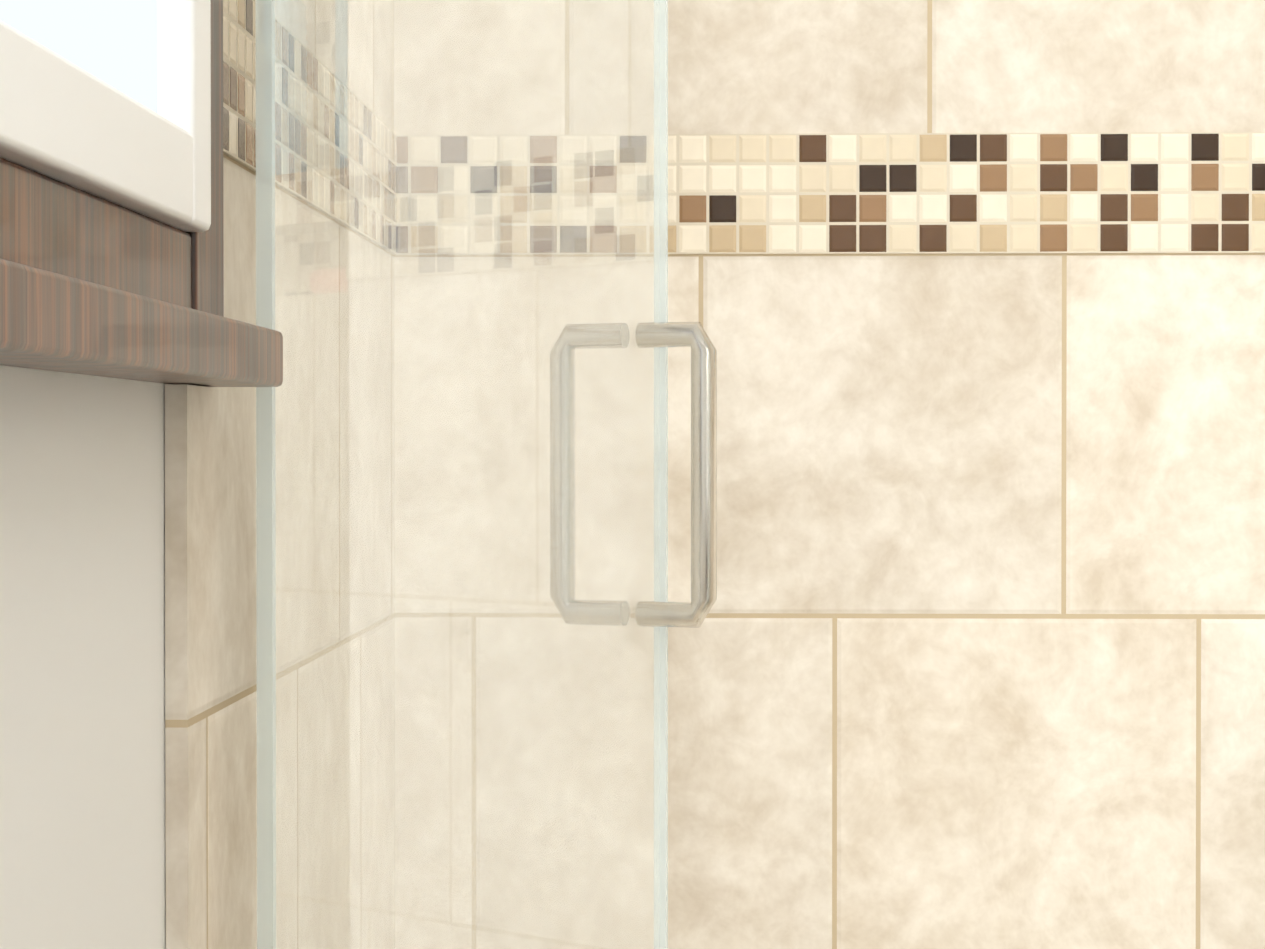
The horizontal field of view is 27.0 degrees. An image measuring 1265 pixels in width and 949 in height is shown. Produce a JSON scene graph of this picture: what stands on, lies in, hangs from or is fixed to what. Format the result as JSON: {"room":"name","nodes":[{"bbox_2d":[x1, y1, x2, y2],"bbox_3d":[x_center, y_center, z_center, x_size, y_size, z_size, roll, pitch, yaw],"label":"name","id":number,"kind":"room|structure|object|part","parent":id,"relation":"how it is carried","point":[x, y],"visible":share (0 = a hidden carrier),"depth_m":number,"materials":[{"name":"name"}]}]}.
{"room":"bathroom","nodes":[
{"label":"bathroom","id":0,"kind":"room"},
{"bbox_2d":[0,365,165,948],"bbox_3d":[-0.254,-0.186,0.895,0.001,2.460,2.660,0,1,2],"label":"wall","id":1,"kind":"structure","parent":0,"point":[82,663],"depth_m":1.17,"materials":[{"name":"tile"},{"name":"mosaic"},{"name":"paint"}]},
{"bbox_2d":[0,0,282,386],"bbox_3d":[-0.225,-0.636,0.899,0.056,1.190,1.010,0,1,2],"label":"window","id":2,"kind":"structure","parent":1,"relation":"in","point":[91,284],"depth_m":1.12,"materials":[{"name":"brown wood"}]},
{"bbox_3d":[-0.236,-0.636,0.900,0.034,1.040,0.820,0,1,2],"label":"window sash","id":3,"kind":"part","parent":2,"relation":"part of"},
{"bbox_2d":[165,0,394,948],"bbox_3d":[-0.219,-0.196,1.784,0.012,2.460,0.880,0,1,2],"label":"tile","id":4,"kind":"structure","parent":1,"relation":"attached to","point":[210,691],"depth_m":1.62,"materials":[{"name":"beige tile"}]},
{"bbox_2d":[223,0,396,254],"bbox_3d":[-0.212,-0.230,1.777,0.002,0.100,0.866,0,1,2],"label":"mosaic tile","id":5,"kind":"object","parent":4,"relation":"attached to","point":[239,81],"depth_m":1.70,"materials":[{"name":"tile"}]},
{"bbox_2d":[256,0,667,948],"bbox_3d":[-0.090,0.021,1.720,0.010,1.854,0.601,0,1,22],"label":"shower door","id":6,"kind":"structure","parent":1,"relation":"attached to","point":[266,310],"depth_m":1.68,"materials":[{"name":"clear glass"}]},
{"bbox_2d":[394,0,1264,948],"bbox_3d":[0.574,-0.201,2.232,1.570,2.460,0.090,0,1,2],"label":"wall","id":7,"kind":"structure","parent":0,"point":[968,652],"depth_m":2.20,"materials":[{"name":"tile"}]},
{"bbox_2d":[397,132,1264,254],"bbox_3d":[0.206,-0.234,2.197,0.813,0.100,0.002,0,1,2],"label":"mosaic tile","id":8,"kind":"object","parent":7,"relation":"attached to","point":[955,193],"depth_m":2.20,"materials":[{"name":"tile"}]},
{"label":"outside","id":9,"kind":"structure","parent":0,"visible":0},
{"bbox_2d":[550,323,629,625],"bbox_3d":[-0.033,0.000,1.957,0.059,0.224,0.019,0,1,22],"label":"door handle","id":10,"kind":"object","parent":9,"point":[564,609],"depth_m":1.96,"materials":[{"name":"silver metal"}]},
{"bbox_2d":[635,322,716,627],"bbox_3d":[0.033,0.000,1.931,0.059,0.224,0.019,0,1,22],"label":"door handle","id":11,"kind":"object","parent":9,"point":[694,612],"depth_m":1.92,"materials":[{"name":"silver metal"}]}
]}

